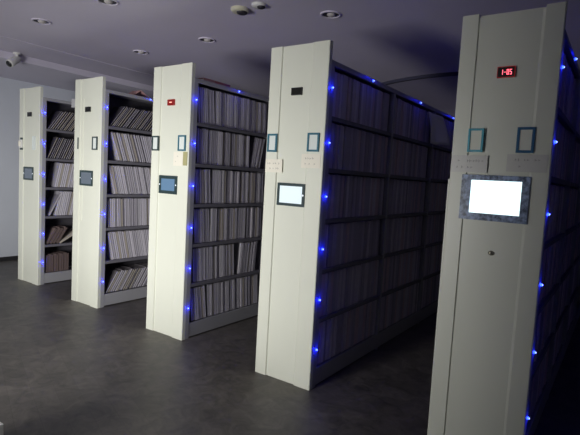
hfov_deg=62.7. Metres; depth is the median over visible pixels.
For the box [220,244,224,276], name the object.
folder
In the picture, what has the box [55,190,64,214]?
folder
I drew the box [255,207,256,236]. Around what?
folder
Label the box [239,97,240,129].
folder
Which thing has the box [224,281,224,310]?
folder
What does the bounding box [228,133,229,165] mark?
folder
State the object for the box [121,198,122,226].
folder
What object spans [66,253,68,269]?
folder
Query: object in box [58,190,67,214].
folder
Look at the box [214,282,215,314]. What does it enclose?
folder
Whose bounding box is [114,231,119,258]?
folder
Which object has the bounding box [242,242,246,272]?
folder
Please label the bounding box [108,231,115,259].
folder
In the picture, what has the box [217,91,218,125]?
folder
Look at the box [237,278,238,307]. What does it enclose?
folder
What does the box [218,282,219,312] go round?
folder
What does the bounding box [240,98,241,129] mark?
folder
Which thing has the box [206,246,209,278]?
folder
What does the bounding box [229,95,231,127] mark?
folder
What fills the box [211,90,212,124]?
folder
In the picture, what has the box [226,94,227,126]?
folder
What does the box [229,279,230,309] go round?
folder
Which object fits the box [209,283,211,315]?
folder
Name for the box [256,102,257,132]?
folder
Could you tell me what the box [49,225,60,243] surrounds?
folder
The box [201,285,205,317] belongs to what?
folder
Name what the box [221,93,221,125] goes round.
folder
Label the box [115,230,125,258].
folder
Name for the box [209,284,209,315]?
folder
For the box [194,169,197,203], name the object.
folder
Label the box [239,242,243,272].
folder
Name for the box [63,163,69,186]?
folder
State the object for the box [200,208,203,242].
folder
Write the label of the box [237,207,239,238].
folder
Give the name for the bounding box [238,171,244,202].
folder
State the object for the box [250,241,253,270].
folder
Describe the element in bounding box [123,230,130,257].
folder
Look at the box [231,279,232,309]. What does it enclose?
folder
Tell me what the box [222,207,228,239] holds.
folder
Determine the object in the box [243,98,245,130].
folder
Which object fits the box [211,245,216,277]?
folder
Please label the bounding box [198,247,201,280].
folder
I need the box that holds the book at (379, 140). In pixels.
[376,135,380,172]
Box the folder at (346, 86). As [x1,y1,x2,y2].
[343,76,347,119]
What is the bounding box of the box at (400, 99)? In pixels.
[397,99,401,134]
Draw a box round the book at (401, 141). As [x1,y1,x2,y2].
[399,141,402,174]
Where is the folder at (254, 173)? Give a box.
[253,173,254,202]
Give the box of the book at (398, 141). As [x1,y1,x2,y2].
[395,140,399,174]
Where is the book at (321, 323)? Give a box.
[317,322,322,364]
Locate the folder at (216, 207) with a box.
[216,207,224,239]
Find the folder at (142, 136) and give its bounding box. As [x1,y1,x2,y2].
[142,136,149,162]
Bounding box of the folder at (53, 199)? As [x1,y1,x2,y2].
[45,193,60,215]
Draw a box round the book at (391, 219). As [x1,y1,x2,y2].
[388,218,392,252]
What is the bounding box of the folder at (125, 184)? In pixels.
[121,166,127,193]
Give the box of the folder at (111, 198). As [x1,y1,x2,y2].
[111,198,113,226]
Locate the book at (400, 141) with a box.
[398,141,400,174]
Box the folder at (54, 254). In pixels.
[46,251,55,271]
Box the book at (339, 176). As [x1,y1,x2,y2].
[336,175,340,217]
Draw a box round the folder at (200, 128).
[200,128,202,163]
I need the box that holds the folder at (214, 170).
[213,170,215,203]
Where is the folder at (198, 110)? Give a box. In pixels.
[197,86,200,122]
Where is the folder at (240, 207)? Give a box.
[239,207,241,238]
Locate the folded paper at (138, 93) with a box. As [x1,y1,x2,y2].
[128,90,148,97]
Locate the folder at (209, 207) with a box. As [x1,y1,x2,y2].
[209,207,216,241]
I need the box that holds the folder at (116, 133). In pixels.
[115,132,124,160]
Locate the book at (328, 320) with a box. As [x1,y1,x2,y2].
[325,319,329,359]
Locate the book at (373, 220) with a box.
[371,220,374,256]
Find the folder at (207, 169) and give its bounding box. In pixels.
[207,169,208,203]
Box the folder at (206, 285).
[204,284,208,316]
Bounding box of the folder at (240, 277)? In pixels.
[240,277,241,307]
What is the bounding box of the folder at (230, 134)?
[229,134,231,165]
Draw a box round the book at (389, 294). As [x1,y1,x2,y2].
[386,294,389,327]
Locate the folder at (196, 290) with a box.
[194,286,198,318]
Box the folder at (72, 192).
[67,192,72,214]
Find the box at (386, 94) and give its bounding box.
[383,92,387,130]
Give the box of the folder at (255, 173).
[254,173,255,202]
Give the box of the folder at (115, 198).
[115,198,116,226]
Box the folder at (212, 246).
[212,246,212,278]
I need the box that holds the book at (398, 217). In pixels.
[398,217,402,249]
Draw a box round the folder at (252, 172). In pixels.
[252,172,257,202]
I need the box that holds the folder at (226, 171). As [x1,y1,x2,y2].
[225,171,226,202]
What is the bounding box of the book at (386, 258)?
[384,258,386,291]
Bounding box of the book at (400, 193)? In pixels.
[398,180,402,213]
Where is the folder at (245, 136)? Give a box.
[244,136,245,166]
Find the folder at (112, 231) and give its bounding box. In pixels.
[112,231,117,258]
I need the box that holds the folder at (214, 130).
[214,130,216,164]
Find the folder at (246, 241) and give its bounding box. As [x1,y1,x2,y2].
[246,241,250,271]
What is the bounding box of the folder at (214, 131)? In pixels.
[213,131,214,164]
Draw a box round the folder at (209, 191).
[207,169,210,203]
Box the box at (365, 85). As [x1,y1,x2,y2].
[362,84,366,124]
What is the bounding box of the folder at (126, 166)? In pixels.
[126,166,132,193]
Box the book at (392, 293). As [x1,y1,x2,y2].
[388,293,392,325]
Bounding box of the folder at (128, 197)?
[128,197,136,225]
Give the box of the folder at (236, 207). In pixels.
[236,207,237,238]
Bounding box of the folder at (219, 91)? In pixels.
[219,91,220,125]
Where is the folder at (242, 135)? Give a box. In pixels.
[241,135,243,166]
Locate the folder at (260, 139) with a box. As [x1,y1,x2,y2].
[255,139,261,167]
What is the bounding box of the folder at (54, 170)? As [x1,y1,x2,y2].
[46,162,60,186]
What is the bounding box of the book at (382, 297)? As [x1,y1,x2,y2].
[379,297,382,330]
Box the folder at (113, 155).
[108,132,119,160]
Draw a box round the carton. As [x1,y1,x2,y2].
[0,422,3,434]
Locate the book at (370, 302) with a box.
[368,302,371,336]
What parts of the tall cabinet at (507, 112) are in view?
edge trim, label frame, screen glass, label frame, shelf, shelf, shelf, shelf, shelf, shelf, shelf, shelf, panel, shelf, shelf, shelf, shelf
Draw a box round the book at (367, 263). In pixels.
[365,263,368,298]
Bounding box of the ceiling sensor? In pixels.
[252,2,265,9]
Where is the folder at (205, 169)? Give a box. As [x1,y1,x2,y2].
[205,169,206,203]
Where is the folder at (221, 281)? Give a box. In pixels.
[221,281,222,312]
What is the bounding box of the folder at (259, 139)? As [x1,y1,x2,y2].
[254,139,259,167]
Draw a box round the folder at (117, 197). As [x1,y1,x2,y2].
[117,197,125,226]
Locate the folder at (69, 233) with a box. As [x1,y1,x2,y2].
[59,228,72,242]
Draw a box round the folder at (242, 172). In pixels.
[241,172,243,202]
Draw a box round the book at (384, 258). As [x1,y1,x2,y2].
[382,258,385,292]
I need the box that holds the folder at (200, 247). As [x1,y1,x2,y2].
[200,247,202,280]
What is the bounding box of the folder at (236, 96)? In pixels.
[236,96,237,128]
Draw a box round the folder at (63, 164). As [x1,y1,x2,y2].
[58,164,64,186]
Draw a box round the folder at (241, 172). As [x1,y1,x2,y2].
[240,172,241,202]
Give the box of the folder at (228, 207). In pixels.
[228,207,231,239]
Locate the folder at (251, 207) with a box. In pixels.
[250,207,252,237]
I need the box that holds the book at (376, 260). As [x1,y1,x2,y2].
[373,260,376,295]
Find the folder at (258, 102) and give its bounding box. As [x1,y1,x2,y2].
[258,102,258,132]
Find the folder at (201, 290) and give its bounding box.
[199,285,203,317]
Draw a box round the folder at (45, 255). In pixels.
[44,254,47,272]
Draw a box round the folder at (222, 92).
[222,92,223,126]
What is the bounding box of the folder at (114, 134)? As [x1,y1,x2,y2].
[112,132,121,160]
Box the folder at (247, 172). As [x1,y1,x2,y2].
[246,172,248,202]
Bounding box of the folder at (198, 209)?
[198,209,199,242]
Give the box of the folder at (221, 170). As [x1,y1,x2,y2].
[221,170,223,202]
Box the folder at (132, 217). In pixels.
[126,197,133,225]
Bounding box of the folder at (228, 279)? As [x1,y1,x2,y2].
[228,279,229,309]
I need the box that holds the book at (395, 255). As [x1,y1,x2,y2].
[393,255,396,287]
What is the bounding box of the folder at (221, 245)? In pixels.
[221,245,222,276]
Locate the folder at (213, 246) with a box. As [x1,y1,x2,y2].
[213,246,214,277]
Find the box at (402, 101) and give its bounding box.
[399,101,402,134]
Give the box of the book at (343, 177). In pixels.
[340,176,344,217]
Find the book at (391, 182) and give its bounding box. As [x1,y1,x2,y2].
[388,179,392,213]
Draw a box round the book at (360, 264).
[358,264,361,301]
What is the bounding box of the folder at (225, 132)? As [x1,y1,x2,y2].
[224,132,225,165]
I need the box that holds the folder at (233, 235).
[232,208,234,239]
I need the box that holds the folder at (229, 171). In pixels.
[228,171,230,202]
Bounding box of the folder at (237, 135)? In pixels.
[236,135,237,166]
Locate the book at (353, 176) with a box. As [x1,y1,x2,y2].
[350,176,353,216]
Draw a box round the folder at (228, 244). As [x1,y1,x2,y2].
[228,244,230,275]
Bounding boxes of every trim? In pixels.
[0,36,153,85]
[0,50,153,98]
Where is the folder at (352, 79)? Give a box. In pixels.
[349,79,352,120]
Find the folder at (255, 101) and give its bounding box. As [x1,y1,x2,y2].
[255,101,255,132]
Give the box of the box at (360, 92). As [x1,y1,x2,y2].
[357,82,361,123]
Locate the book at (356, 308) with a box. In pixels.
[353,308,356,344]
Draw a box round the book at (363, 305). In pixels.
[360,305,363,340]
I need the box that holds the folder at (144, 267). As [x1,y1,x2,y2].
[134,264,145,287]
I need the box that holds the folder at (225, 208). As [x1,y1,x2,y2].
[225,208,226,239]
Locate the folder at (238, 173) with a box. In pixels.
[237,172,239,202]
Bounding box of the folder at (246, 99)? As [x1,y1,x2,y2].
[245,99,247,130]
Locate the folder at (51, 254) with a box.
[51,254,52,271]
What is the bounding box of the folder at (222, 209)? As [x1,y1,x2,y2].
[221,208,223,240]
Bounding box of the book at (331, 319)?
[327,318,332,358]
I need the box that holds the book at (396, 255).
[395,255,398,287]
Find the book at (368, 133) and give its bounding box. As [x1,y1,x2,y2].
[365,133,368,171]
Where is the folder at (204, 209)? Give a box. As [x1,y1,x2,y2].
[204,209,205,241]
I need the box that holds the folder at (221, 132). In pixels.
[220,132,222,165]
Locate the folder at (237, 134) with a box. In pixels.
[237,134,239,166]
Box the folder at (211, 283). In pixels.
[211,283,213,314]
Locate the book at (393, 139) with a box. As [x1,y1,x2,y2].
[390,139,393,173]
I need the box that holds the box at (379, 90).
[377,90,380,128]
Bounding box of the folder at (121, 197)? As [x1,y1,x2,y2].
[121,197,127,226]
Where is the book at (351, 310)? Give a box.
[349,310,352,346]
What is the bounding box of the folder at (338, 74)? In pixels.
[335,72,339,117]
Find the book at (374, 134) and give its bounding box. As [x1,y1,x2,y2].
[372,134,375,172]
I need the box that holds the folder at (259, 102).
[259,102,260,132]
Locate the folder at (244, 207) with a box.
[243,207,244,237]
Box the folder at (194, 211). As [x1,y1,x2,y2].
[192,209,195,243]
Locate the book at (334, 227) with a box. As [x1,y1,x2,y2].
[329,223,335,265]
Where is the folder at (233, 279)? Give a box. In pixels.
[232,279,234,309]
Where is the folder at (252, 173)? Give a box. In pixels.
[251,173,253,202]
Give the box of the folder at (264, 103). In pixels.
[263,103,264,133]
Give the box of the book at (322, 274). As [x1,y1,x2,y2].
[319,274,322,317]
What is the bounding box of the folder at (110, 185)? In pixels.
[107,165,114,193]
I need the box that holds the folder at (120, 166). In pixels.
[120,166,125,193]
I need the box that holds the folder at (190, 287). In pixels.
[190,287,193,319]
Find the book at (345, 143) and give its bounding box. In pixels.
[342,126,348,169]
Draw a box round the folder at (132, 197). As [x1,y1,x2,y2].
[132,197,142,225]
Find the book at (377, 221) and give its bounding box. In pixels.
[374,219,378,255]
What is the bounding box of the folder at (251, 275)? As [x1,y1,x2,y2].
[251,275,252,303]
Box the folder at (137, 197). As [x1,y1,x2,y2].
[137,197,146,224]
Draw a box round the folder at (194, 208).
[194,208,197,242]
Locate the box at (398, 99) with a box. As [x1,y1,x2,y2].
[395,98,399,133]
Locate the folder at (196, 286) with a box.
[196,286,199,318]
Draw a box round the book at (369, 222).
[365,220,370,257]
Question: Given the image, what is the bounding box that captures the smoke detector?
[231,5,248,15]
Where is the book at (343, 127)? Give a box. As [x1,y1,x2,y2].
[340,127,343,168]
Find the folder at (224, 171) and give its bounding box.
[223,171,225,203]
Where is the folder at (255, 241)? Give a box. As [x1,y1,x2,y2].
[253,241,256,270]
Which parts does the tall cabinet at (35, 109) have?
handle plate, screen glass, panel, label frame, panel, shelf, shelf, shelf, shelf, divider panel, shelf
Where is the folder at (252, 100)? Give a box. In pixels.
[251,100,252,131]
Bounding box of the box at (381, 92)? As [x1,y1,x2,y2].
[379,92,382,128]
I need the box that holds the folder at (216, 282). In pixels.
[216,282,217,313]
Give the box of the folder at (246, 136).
[245,136,247,167]
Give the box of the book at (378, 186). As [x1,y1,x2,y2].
[376,178,379,214]
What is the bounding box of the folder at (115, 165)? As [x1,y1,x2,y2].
[115,165,122,193]
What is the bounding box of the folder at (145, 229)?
[145,229,148,247]
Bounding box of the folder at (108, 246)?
[105,231,113,259]
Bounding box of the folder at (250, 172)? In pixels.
[249,172,251,202]
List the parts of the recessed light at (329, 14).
bulb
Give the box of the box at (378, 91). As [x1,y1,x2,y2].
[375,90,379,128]
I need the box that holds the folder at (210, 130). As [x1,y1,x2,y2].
[210,130,211,164]
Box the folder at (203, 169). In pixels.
[202,169,204,203]
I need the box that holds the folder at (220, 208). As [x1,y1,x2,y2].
[219,208,220,240]
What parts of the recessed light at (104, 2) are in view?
bulb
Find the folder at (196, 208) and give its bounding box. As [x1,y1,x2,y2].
[196,208,201,242]
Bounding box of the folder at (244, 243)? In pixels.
[241,243,245,272]
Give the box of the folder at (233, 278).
[233,278,235,308]
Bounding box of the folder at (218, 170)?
[217,170,219,203]
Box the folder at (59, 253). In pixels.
[51,251,61,270]
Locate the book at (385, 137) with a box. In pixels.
[382,137,385,173]
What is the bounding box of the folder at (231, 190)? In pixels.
[230,171,232,202]
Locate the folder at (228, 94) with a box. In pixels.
[227,94,229,127]
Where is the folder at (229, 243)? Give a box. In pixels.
[229,243,233,274]
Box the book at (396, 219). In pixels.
[393,218,397,251]
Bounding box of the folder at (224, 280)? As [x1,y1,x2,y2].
[224,280,226,311]
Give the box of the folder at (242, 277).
[242,277,243,306]
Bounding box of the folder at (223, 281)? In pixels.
[223,281,223,311]
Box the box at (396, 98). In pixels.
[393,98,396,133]
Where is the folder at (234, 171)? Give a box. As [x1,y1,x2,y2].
[233,171,235,202]
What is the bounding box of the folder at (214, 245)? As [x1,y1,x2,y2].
[214,245,217,277]
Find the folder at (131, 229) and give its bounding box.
[131,229,140,256]
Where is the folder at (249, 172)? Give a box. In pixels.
[248,172,249,202]
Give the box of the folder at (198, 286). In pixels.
[198,286,201,318]
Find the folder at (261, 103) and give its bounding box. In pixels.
[261,103,262,133]
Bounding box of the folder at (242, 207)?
[241,207,243,237]
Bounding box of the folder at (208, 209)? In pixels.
[208,209,208,241]
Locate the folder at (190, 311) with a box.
[189,288,192,320]
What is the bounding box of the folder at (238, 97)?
[238,97,238,129]
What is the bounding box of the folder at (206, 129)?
[205,129,207,163]
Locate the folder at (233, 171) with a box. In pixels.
[232,171,233,202]
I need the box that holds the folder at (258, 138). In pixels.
[252,138,258,167]
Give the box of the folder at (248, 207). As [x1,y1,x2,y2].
[248,207,249,237]
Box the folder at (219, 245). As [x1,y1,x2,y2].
[219,245,220,276]
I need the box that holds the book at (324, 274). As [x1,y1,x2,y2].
[321,273,325,315]
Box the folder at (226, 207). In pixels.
[226,207,229,239]
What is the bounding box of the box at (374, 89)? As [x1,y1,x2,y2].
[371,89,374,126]
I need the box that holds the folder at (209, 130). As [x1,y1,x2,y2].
[208,130,209,164]
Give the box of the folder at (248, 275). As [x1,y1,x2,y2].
[248,275,249,304]
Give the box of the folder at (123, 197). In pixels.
[123,197,130,225]
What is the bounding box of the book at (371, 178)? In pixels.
[368,178,371,215]
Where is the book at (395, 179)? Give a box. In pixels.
[393,179,396,213]
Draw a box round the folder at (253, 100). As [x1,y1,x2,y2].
[252,100,254,131]
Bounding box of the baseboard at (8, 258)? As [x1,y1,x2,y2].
[0,256,17,260]
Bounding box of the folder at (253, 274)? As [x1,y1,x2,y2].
[253,274,254,303]
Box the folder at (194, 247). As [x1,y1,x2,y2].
[194,247,197,281]
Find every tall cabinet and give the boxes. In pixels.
[18,86,74,284]
[71,76,152,307]
[146,62,268,340]
[255,40,454,390]
[427,1,579,434]
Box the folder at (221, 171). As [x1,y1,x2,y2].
[221,171,222,202]
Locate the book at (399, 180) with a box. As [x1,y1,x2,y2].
[396,180,399,213]
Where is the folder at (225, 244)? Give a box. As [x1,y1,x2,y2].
[225,244,228,274]
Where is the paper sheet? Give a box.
[429,112,449,144]
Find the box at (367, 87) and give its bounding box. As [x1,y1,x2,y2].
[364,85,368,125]
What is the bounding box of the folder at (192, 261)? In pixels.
[191,248,194,282]
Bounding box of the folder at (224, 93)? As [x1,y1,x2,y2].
[224,93,225,126]
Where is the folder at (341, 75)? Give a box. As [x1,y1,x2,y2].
[338,74,342,117]
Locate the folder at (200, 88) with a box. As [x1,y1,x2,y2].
[199,87,202,122]
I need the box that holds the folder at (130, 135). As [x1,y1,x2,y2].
[129,134,138,161]
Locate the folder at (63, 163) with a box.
[60,163,66,186]
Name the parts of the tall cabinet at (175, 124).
label frame, screen glass, panel, label frame, divider panel, shelf, shelf, shelf, shelf, panel, shelf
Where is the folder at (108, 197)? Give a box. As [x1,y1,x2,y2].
[108,197,118,226]
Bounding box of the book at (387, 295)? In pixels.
[384,295,387,328]
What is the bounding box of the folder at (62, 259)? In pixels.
[61,253,63,270]
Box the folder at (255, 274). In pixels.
[255,274,256,302]
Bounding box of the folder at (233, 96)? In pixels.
[233,96,234,128]
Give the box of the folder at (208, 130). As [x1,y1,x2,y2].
[207,130,208,163]
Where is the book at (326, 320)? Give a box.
[323,320,326,360]
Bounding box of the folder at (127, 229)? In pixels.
[127,229,137,256]
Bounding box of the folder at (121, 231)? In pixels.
[121,231,126,257]
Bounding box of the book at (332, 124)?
[329,123,334,167]
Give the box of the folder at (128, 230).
[128,230,133,256]
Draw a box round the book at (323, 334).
[321,321,325,362]
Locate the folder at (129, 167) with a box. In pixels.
[128,166,134,193]
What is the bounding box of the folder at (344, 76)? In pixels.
[341,74,345,118]
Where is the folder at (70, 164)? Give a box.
[65,164,71,187]
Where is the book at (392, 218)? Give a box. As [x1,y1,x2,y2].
[392,218,395,251]
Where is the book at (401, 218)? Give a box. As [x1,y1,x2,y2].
[399,218,401,250]
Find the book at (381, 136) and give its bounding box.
[378,136,381,172]
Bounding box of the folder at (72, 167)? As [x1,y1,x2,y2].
[67,163,73,187]
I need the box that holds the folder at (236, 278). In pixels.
[236,278,236,307]
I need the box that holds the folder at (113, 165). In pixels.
[113,165,118,193]
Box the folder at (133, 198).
[133,198,134,225]
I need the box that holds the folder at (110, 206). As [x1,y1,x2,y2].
[109,198,111,226]
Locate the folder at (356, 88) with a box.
[353,80,358,122]
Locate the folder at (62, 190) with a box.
[62,190,71,214]
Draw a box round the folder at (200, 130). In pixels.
[199,129,201,163]
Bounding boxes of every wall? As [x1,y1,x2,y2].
[0,77,74,256]
[382,72,458,116]
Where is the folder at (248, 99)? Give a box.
[247,99,249,130]
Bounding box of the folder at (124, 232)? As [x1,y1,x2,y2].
[120,230,128,257]
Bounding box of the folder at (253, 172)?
[253,172,261,202]
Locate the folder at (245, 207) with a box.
[245,207,247,237]
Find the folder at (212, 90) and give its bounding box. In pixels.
[212,90,214,124]
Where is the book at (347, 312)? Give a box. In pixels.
[344,312,347,349]
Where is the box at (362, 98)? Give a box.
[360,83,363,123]
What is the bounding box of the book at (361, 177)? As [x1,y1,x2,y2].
[358,177,362,215]
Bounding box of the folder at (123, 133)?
[123,133,130,161]
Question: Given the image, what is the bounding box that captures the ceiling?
[0,0,579,97]
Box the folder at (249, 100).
[249,100,249,130]
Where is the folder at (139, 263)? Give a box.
[139,263,147,286]
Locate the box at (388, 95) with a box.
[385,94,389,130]
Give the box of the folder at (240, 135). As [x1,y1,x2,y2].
[239,135,241,166]
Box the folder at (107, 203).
[106,198,109,226]
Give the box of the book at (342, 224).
[339,223,343,263]
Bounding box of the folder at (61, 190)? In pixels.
[61,190,69,214]
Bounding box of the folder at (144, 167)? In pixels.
[144,167,149,193]
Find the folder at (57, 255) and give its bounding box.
[56,254,58,270]
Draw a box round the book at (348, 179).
[345,176,349,216]
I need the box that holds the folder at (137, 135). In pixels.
[137,135,145,162]
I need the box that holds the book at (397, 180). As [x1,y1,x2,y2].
[395,180,398,213]
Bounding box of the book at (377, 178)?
[374,178,377,214]
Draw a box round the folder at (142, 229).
[142,229,147,255]
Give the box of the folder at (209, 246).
[209,246,211,278]
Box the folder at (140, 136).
[139,135,147,162]
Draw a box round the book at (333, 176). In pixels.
[329,175,334,218]
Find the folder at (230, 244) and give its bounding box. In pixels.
[230,244,231,274]
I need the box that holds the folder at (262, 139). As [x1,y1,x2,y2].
[257,139,262,167]
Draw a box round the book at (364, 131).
[362,131,365,171]
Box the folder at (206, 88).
[206,88,207,123]
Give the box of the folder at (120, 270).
[110,267,122,291]
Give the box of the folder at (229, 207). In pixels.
[229,207,232,238]
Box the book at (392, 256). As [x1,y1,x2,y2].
[390,256,393,288]
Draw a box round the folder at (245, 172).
[244,172,246,202]
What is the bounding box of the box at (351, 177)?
[342,175,352,216]
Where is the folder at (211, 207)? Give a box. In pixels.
[211,207,219,240]
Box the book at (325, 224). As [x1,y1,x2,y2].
[322,224,326,268]
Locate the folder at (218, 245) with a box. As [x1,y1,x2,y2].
[218,245,219,276]
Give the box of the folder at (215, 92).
[214,91,217,125]
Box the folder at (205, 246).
[205,246,208,279]
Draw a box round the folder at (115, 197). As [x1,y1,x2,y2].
[115,197,123,225]
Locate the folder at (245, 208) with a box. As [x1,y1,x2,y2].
[245,208,246,237]
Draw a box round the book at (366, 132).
[363,132,367,171]
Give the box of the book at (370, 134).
[367,132,371,171]
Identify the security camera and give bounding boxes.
[6,52,20,66]
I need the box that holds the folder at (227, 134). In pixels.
[225,132,228,165]
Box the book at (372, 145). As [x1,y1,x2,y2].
[370,134,373,171]
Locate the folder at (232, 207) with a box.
[232,207,236,238]
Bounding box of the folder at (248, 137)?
[247,136,249,167]
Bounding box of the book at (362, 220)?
[362,220,367,256]
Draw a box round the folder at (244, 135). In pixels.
[243,135,244,166]
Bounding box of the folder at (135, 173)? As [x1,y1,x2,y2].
[132,166,139,193]
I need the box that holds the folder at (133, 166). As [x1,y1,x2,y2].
[133,166,141,193]
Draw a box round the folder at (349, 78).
[346,77,351,120]
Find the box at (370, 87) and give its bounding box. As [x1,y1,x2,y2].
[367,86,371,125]
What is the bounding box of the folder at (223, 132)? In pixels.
[222,132,224,165]
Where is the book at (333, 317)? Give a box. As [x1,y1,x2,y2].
[331,317,334,356]
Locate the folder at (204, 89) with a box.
[203,88,205,123]
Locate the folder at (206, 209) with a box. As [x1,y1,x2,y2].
[198,207,207,241]
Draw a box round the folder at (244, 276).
[244,276,246,305]
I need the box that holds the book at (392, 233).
[390,219,394,252]
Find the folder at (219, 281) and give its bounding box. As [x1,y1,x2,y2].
[219,281,220,312]
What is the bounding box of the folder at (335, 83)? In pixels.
[332,72,336,116]
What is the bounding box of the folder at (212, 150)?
[211,130,213,164]
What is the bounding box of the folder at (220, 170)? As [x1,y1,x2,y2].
[219,170,220,202]
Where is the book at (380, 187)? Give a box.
[378,178,381,214]
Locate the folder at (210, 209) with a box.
[201,207,212,241]
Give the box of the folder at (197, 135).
[195,127,199,163]
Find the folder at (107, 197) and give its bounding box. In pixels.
[107,197,114,226]
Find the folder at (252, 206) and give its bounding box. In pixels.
[252,206,259,236]
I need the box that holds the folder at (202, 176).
[201,169,203,203]
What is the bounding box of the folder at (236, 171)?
[235,171,237,202]
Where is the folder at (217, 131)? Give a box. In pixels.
[216,131,218,164]
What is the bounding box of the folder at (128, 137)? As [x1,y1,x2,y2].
[127,134,135,161]
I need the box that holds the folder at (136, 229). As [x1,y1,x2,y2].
[136,229,143,255]
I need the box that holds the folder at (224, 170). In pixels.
[224,170,228,202]
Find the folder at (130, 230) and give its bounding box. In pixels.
[130,230,135,256]
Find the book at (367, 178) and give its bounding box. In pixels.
[363,177,368,215]
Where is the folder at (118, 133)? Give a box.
[118,133,126,161]
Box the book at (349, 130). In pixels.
[346,127,350,169]
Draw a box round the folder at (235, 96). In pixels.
[234,96,235,128]
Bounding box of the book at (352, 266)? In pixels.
[350,266,353,304]
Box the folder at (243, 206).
[243,206,250,237]
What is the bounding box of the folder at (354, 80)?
[350,79,355,121]
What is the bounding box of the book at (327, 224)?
[324,224,328,267]
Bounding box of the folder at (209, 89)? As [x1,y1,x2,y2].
[209,89,211,124]
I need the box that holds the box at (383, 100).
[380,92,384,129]
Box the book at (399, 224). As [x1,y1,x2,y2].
[397,217,400,250]
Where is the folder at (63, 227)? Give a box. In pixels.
[55,225,66,242]
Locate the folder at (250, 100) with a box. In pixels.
[250,100,251,131]
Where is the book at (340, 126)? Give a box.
[337,125,342,168]
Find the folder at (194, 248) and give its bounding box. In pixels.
[194,248,195,281]
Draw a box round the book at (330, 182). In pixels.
[327,174,331,218]
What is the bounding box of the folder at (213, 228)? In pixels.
[205,207,214,241]
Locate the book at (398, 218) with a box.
[396,218,398,250]
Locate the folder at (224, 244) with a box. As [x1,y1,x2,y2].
[224,244,226,275]
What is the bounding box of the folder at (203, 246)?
[203,246,206,279]
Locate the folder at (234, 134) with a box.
[233,134,234,165]
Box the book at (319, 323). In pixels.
[317,323,319,360]
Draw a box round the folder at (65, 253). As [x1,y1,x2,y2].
[57,251,66,269]
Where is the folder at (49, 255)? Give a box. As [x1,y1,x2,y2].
[44,253,50,271]
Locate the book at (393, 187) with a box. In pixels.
[391,179,394,213]
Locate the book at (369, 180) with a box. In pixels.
[366,177,370,215]
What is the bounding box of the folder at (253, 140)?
[249,137,257,167]
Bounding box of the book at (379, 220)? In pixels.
[376,220,379,255]
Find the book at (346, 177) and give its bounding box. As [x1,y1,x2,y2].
[342,176,347,217]
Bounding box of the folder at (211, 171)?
[210,170,213,203]
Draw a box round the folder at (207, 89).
[207,89,209,123]
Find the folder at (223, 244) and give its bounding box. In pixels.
[223,244,225,275]
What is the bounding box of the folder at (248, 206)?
[248,206,258,236]
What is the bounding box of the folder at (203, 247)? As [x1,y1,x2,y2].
[203,247,204,280]
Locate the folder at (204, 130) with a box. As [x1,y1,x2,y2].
[203,128,205,163]
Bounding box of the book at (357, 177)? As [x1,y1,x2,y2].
[354,177,357,216]
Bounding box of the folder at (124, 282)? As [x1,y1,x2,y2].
[120,266,131,289]
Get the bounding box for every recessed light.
[31,18,51,24]
[97,0,118,5]
[133,50,148,54]
[198,37,215,42]
[320,10,340,18]
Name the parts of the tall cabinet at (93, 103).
screen glass, panel, label frame, shelf, shelf, shelf, panel, shelf, divider panel, shelf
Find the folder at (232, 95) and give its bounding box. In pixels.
[231,95,232,127]
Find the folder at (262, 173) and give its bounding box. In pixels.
[261,173,262,202]
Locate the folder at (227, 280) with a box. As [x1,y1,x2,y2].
[227,280,228,310]
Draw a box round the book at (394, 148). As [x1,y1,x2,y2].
[391,139,395,174]
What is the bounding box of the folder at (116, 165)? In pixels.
[116,165,124,193]
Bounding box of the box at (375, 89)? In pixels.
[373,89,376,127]
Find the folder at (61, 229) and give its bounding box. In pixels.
[52,227,62,243]
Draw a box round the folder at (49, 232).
[45,227,56,243]
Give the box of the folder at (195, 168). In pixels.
[195,168,198,203]
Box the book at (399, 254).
[398,254,401,285]
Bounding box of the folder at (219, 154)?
[218,131,220,164]
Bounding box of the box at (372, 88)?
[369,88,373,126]
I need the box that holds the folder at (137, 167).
[137,167,143,193]
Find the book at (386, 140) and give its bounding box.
[383,137,387,173]
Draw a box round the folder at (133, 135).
[132,134,140,162]
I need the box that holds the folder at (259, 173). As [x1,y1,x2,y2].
[258,173,260,202]
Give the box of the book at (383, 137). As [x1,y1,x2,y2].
[379,136,384,172]
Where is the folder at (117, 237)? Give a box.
[111,230,121,258]
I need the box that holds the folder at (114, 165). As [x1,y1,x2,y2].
[114,165,120,193]
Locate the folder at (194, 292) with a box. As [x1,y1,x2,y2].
[192,287,196,319]
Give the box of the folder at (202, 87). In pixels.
[202,87,203,122]
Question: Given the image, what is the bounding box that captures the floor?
[0,260,579,434]
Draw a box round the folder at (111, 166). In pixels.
[110,165,117,193]
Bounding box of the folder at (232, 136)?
[230,133,233,165]
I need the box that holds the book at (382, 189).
[380,178,383,214]
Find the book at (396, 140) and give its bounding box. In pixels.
[394,140,396,174]
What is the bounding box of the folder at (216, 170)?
[214,170,217,203]
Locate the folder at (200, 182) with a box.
[196,168,201,203]
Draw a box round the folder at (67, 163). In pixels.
[62,163,67,186]
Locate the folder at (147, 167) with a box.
[147,167,150,185]
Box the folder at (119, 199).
[112,197,120,226]
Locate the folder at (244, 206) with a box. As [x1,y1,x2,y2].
[244,206,254,236]
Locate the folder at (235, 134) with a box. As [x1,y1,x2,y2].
[233,134,236,166]
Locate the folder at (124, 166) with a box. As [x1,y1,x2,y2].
[124,166,130,193]
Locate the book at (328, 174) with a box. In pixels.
[326,174,329,218]
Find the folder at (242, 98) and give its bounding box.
[242,98,243,129]
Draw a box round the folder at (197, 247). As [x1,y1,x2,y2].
[197,247,199,281]
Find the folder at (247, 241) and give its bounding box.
[247,241,252,271]
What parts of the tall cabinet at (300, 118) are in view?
label frame, screen glass, panel, label frame, shelf, shelf, shelf, shelf, shelf, divider panel, panel, shelf, shelf, shelf, shelf, shelf, shelf, shelf, shelf, shelf, shelf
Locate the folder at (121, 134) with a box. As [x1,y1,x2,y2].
[120,133,129,161]

